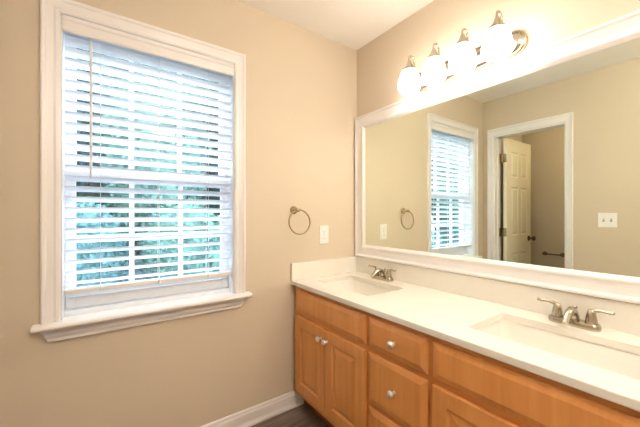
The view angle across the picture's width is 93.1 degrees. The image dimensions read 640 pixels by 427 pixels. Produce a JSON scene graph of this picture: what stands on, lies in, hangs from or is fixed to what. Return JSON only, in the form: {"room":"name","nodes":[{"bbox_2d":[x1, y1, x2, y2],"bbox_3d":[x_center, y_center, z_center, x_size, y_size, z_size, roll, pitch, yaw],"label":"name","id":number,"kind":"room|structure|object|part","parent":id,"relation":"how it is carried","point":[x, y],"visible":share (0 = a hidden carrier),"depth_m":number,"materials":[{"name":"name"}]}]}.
{"room":"bathroom","nodes":[
{"label":"bathroom","id":0,"kind":"room"},
{"bbox_2d":[0,0,356,426],"bbox_3d":[-0.945,0.010,1.485,3.110,2.540,0.160,0,0,-35],"label":"wall","id":1,"kind":"structure","parent":0,"point":[200,370],"depth_m":1.62,"materials":[{"name":"paint"}]},
{"bbox_2d":[30,0,252,341],"bbox_3d":[-0.819,-0.189,1.537,0.920,1.437,0.211,0,0,-35],"label":"window","id":2,"kind":"structure","parent":1,"relation":"in","point":[62,316],"depth_m":1.40,"materials":[{"name":"white paint"}]},
{"bbox_3d":[-0.865,-0.500,1.602,0.735,0.660,0.027,0,0,-35],"label":"sash","id":3,"kind":"part","parent":2,"relation":"part of","materials":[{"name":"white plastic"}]},
{"bbox_3d":[-0.847,0.107,1.577,0.735,0.645,0.027,0,0,-35],"label":"sash","id":4,"kind":"part","parent":2,"relation":"part of","materials":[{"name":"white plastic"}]},
{"bbox_2d":[62,16,233,294],"bbox_3d":[-0.805,-0.241,1.518,0.735,1.181,0.080,0,0,-35],"label":"window blind","id":5,"kind":"object","parent":2,"relation":"attached to","point":[78,34],"visible":1,"depth_m":1.48,"materials":[{"name":"white paint"}]},
{"bbox_3d":[-1.003,-0.222,1.386,0.012,1.136,0.066,0,0,-35],"label":"ladder cord","id":6,"kind":"part","parent":5,"relation":"part of","materials":[{"name":"white fabric"}]},
{"bbox_3d":[-0.814,0.340,1.529,0.729,0.019,0.052,0,0,-35],"label":"rail","id":7,"kind":"part","parent":5,"relation":"part of","materials":[{"name":"white paint"}]},
{"bbox_3d":[-0.809,-0.222,1.523,0.012,1.136,0.066,0,0,-35],"label":"ladder cord","id":8,"kind":"part","parent":5,"relation":"part of","materials":[{"name":"white fabric"}]},
{"bbox_3d":[-0.616,-0.222,1.660,0.012,1.136,0.066,0,0,-35],"label":"ladder cord","id":9,"kind":"part","parent":5,"relation":"part of","materials":[{"name":"white fabric"}]},
{"bbox_2d":[201,390,303,426],"bbox_3d":[-0.679,1.180,1.564,1.395,0.100,0.019,0,0,-35],"label":"baseboard","id":10,"kind":"structure","parent":1,"relation":"attached to","point":[253,415],"depth_m":1.79,"materials":[{"name":"white paint"}]},
{"bbox_2d":[288,206,310,234],"bbox_3d":[-0.140,0.043,1.916,0.161,0.182,0.066,0,0,-35],"label":"towel ring","id":11,"kind":"object","parent":1,"relation":"attached to","point":[293,209],"visible":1,"depth_m":1.91,"materials":[{"name":"silver metal"}]},
{"bbox_2d":[320,226,327,243],"bbox_3d":[0.028,0.145,2.070,0.073,0.122,0.009,0,0,-35],"label":"wall outlet","id":12,"kind":"object","parent":1,"relation":"attached to","point":[323,229],"visible":1,"depth_m":2.07,"materials":[{"name":"beige plastic"}]},
{"bbox_2d":[251,403,329,426],"bbox_3d":[-0.153,1.255,0.367,3.110,0.050,2.900,0,0,-35],"label":"floor","id":13,"kind":"structure","parent":0,"point":[302,415],"depth_m":1.80,"materials":[{"name":"brown wood"}]},
{"bbox_2d":[295,286,639,426],"bbox_3d":[0.516,0.841,1.397,0.580,0.779,1.648,0,0,-35],"label":"vanity cabinet","id":14,"kind":"object","parent":13,"relation":"on","point":[354,367],"visible":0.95,"depth_m":1.21,"materials":[{"name":"brown wood"}]},
{"bbox_3d":[-0.059,0.864,1.776,0.018,0.462,0.298,0,0,-36],"label":"door","id":15,"kind":"part","parent":14,"relation":"part of","materials":[{"name":"brown wood"}]},
{"bbox_3d":[0.026,0.688,1.619,0.035,0.031,0.031,0,0,-35],"label":"knob","id":16,"kind":"part","parent":14,"relation":"part of","materials":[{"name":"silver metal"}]},
{"bbox_3d":[0.032,0.540,1.652,0.018,0.135,0.607,0,0,-36],"label":"false drawer","id":17,"kind":"part","parent":14,"relation":"part of","materials":[{"name":"brown wood"}]},
{"bbox_3d":[0.122,0.864,1.530,0.018,0.462,0.305,0,0,-36],"label":"door","id":18,"kind":"part","parent":14,"relation":"part of","materials":[{"name":"brown wood"}]},
{"bbox_3d":[0.316,0.988,1.266,0.018,0.215,0.302,0,0,-36],"label":"drawer","id":19,"kind":"part","parent":14,"relation":"part of","materials":[{"name":"brown wood"}]},
{"bbox_3d":[0.295,0.540,1.252,0.034,0.031,0.031,0,0,-35],"label":"knob","id":20,"kind":"part","parent":14,"relation":"part of","materials":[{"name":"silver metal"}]},
{"bbox_3d":[0.295,0.746,1.252,0.034,0.031,0.031,0,0,-35],"label":"knob","id":21,"kind":"part","parent":14,"relation":"part of","materials":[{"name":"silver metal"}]},
{"bbox_3d":[0.316,0.746,1.266,0.022,0.225,0.302,0,0,-35],"label":"drawer","id":22,"kind":"part","parent":14,"relation":"part of","materials":[{"name":"brown wood"}]},
{"bbox_3d":[0.316,0.540,1.266,0.018,0.135,0.302,0,0,-36],"label":"drawer","id":23,"kind":"part","parent":14,"relation":"part of","materials":[{"name":"brown wood"}]},
{"bbox_2d":[290,256,639,411],"bbox_3d":[0.526,0.383,1.402,0.563,0.135,1.674,0,0,-35],"label":"countertop","id":24,"kind":"structure","parent":14,"relation":"on","point":[450,307],"depth_m":1.24,"materials":[{"name":"stone"}]},
{"bbox_2d":[326,279,394,295],"bbox_3d":[0.227,0.524,1.812,0.337,0.147,0.499,0,0,-35],"label":"undermount sink","id":25,"kind":"object","parent":24,"relation":"in","point":[359,287],"visible":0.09,"depth_m":1.99,"materials":[{"name":"ceramic"}]},
{"bbox_2d":[368,265,395,281],"bbox_3d":[0.371,0.383,1.921,0.129,0.081,0.233,0,0,-35],"label":"faucet","id":26,"kind":"object","parent":24,"relation":"on","point":[379,274],"visible":1,"depth_m":1.90,"materials":[{"name":"silver metal"}]},
{"bbox_3d":[0.370,0.380,1.919,0.124,0.063,0.038,0,0,-35],"label":"spout","id":27,"kind":"part","parent":26,"relation":"part of","materials":[{"name":"silver metal"}]},
{"bbox_3d":[0.445,0.373,1.881,0.038,0.063,0.084,0,0,-35],"label":"handle","id":28,"kind":"part","parent":26,"relation":"part of","materials":[{"name":"silver metal"}]},
{"bbox_2d":[478,319,639,379],"bbox_3d":[0.795,0.524,1.026,0.327,0.147,0.499,0,0,-35],"label":"undermount sink","id":29,"kind":"object","parent":24,"relation":"in","point":[624,363],"visible":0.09,"depth_m":1.10,"materials":[{"name":"ceramic"}]},
{"bbox_2d":[537,298,614,331],"bbox_3d":[0.933,0.383,1.128,0.129,0.081,0.233,0,0,-35],"label":"faucet","id":30,"kind":"object","parent":24,"relation":"on","point":[571,317],"visible":1,"depth_m":1.11,"materials":[{"name":"silver metal"}]},
{"bbox_3d":[0.920,0.373,1.210,0.038,0.063,0.084,0,0,-35],"label":"handle","id":31,"kind":"part","parent":30,"relation":"part of","materials":[{"name":"silver metal"}]},
{"bbox_3d":[0.931,0.380,1.127,0.124,0.063,0.038,0,0,-35],"label":"spout","id":32,"kind":"part","parent":30,"relation":"part of","materials":[{"name":"silver metal"}]},
{"bbox_3d":[1.006,0.373,1.089,0.038,0.063,0.084,0,0,-35],"label":"handle","id":33,"kind":"part","parent":30,"relation":"part of","materials":[{"name":"silver metal"}]},
{"bbox_3d":[0.509,0.864,1.002,0.017,0.462,0.303,0,0,-36],"label":"door","id":34,"kind":"part","parent":14,"relation":"part of","materials":[{"name":"brown wood"}]},
{"bbox_3d":[0.600,0.540,0.879,0.017,0.135,0.609,0,0,-36],"label":"false drawer","id":35,"kind":"part","parent":14,"relation":"part of","materials":[{"name":"brown wood"}]},
{"bbox_2d":[237,0,433,49],"bbox_3d":[-0.153,-1.240,0.367,3.110,0.060,2.900,0,0,-35],"label":"ceiling","id":36,"kind":"structure","parent":0,"point":[353,24],"depth_m":1.84,"materials":[{"name":"white paint"}]},
{"bbox_2d":[357,0,639,116],"bbox_3d":[1.079,0.010,1.214,0.120,2.540,2.620,0,0,-35],"label":"wall","id":37,"kind":"structure","parent":0,"point":[381,62],"depth_m":1.62,"materials":[{"name":"paint"}]},
{"bbox_2d":[398,10,527,94],"bbox_3d":[0.663,-0.784,1.527,0.195,0.211,0.606,0,0,-35],"label":"vanity light","id":38,"kind":"object","parent":37,"relation":"attached to","point":[499,44],"visible":1,"depth_m":1.43,"materials":[{"name":"white glass"}]},
{"bbox_3d":[0.499,-0.742,1.695,0.122,0.125,0.122,0,0,-35],"label":"lamp shade","id":39,"kind":"part","parent":38,"relation":"part of","materials":[{"name":"white glass"}]},
{"bbox_3d":[0.539,-0.827,1.723,0.113,0.125,0.010,0,0,-35],"label":"arm","id":40,"kind":"part","parent":38,"relation":"part of","materials":[{"name":"silver metal"}]},
{"bbox_3d":[0.589,-0.742,1.569,0.122,0.125,0.122,0,0,-35],"label":"lamp shade","id":41,"kind":"part","parent":38,"relation":"part of","materials":[{"name":"white glass"}]},
{"bbox_3d":[0.629,-0.827,1.597,0.113,0.125,0.010,0,0,-35],"label":"arm","id":42,"kind":"part","parent":38,"relation":"part of","materials":[{"name":"silver metal"}]},
{"bbox_3d":[0.678,-0.742,1.442,0.122,0.125,0.122,0,0,-35],"label":"lamp shade","id":43,"kind":"part","parent":38,"relation":"part of","materials":[{"name":"white glass"}]},
{"bbox_3d":[0.718,-0.827,1.470,0.113,0.125,0.010,0,0,-35],"label":"arm","id":44,"kind":"part","parent":38,"relation":"part of","materials":[{"name":"silver metal"}]},
{"bbox_3d":[0.768,-0.742,1.316,0.122,0.125,0.122,0,0,-35],"label":"lamp shade","id":45,"kind":"part","parent":38,"relation":"part of","materials":[{"name":"white glass"}]},
{"bbox_3d":[0.808,-0.827,1.344,0.113,0.125,0.010,0,0,-35],"label":"arm","id":46,"kind":"part","parent":38,"relation":"part of","materials":[{"name":"silver metal"}]},
{"bbox_2d":[355,10,639,303],"bbox_3d":[0.744,-0.194,1.556,0.029,1.012,1.655,0,0,-35],"label":"wall mirror","id":47,"kind":"object","parent":37,"relation":"attached to","point":[524,169],"visible":1,"depth_m":1.34,"materials":[{"name":"clear mirror"}]},
{"bbox_2d":[356,256,639,335],"bbox_3d":[0.749,0.369,1.559,0.018,0.109,1.673,0,0,-35],"label":"backsplash","id":48,"kind":"structure","parent":37,"relation":"attached to","point":[626,319],"depth_m":1.37,"materials":[{"name":"stone"}]},
{"label":"outside","id":49,"kind":"structure","parent":0,"visible":0},
{"bbox_2d":[121,255,147,281],"bbox_3d":[-12.816,2.180,20.735,60.000,0.100,44.700,0,0,-35],"label":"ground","id":50,"kind":"structure","parent":49,"point":[135,270],"depth_m":10.76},
{"bbox_2d":[76,48,89,195],"bbox_3d":[-8.201,-2.665,7.859,3.718,9.991,2.958,0,0,-35],"label":"leafy tree","id":51,"kind":"object","parent":50,"relation":"on","point":[82,101],"visible":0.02,"depth_m":8.70,"materials":[{"name":"green plant"}]},
{"bbox_2d":[77,50,113,215],"bbox_3d":[-8.986,-3.144,11.841,3.697,10.999,3.045,0,0,-35],"label":"leafy tree","id":52,"kind":"object","parent":50,"relation":"on","point":[92,184],"visible":0.02,"depth_m":10.94,"materials":[{"name":"green plant"}]},
{"bbox_2d":[76,196,128,286],"bbox_3d":[-5.084,0.900,6.191,2.179,2.672,1.777,0,0,-35],"label":"leafy shrub","id":53,"kind":"object","parent":50,"relation":"on","point":[107,264],"visible":0.2,"depth_m":6.01,"materials":[{"name":"green plant"}]},
{"bbox_2d":[93,54,211,279],"bbox_3d":[-5.062,-2.569,9.476,3.306,9.559,2.887,0,0,-35],"label":"leafy tree","id":54,"kind":"object","parent":50,"relation":"on","point":[116,185],"visible":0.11,"depth_m":8.48,"materials":[{"name":"green plant"}]},
{"bbox_2d":[135,198,219,278],"bbox_3d":[-3.299,0.912,7.454,2.171,2.590,1.769,0,0,-35],"label":"leafy shrub","id":55,"kind":"object","parent":50,"relation":"on","point":[148,270],"visible":0.41,"depth_m":6.84,"materials":[{"name":"green plant"}]},
{"bbox_2d":[199,80,219,216],"bbox_3d":[-5.880,-3.148,14.058,3.704,11.066,3.067,0,0,-35],"label":"leafy tree","id":56,"kind":"object","parent":50,"relation":"on","point":[204,197],"visible":0.02,"depth_m":13.46,"materials":[{"name":"green plant"}]},
{"bbox_2d":[206,82,219,215],"bbox_3d":[-2.569,-2.759,11.996,3.586,10.052,3.034,0,0,-10],"label":"leafy tree","id":57,"kind":"object","parent":50,"relation":"on","point":[216,140],"visible":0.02,"depth_m":11.04,"materials":[{"name":"green plant"}]}
]}

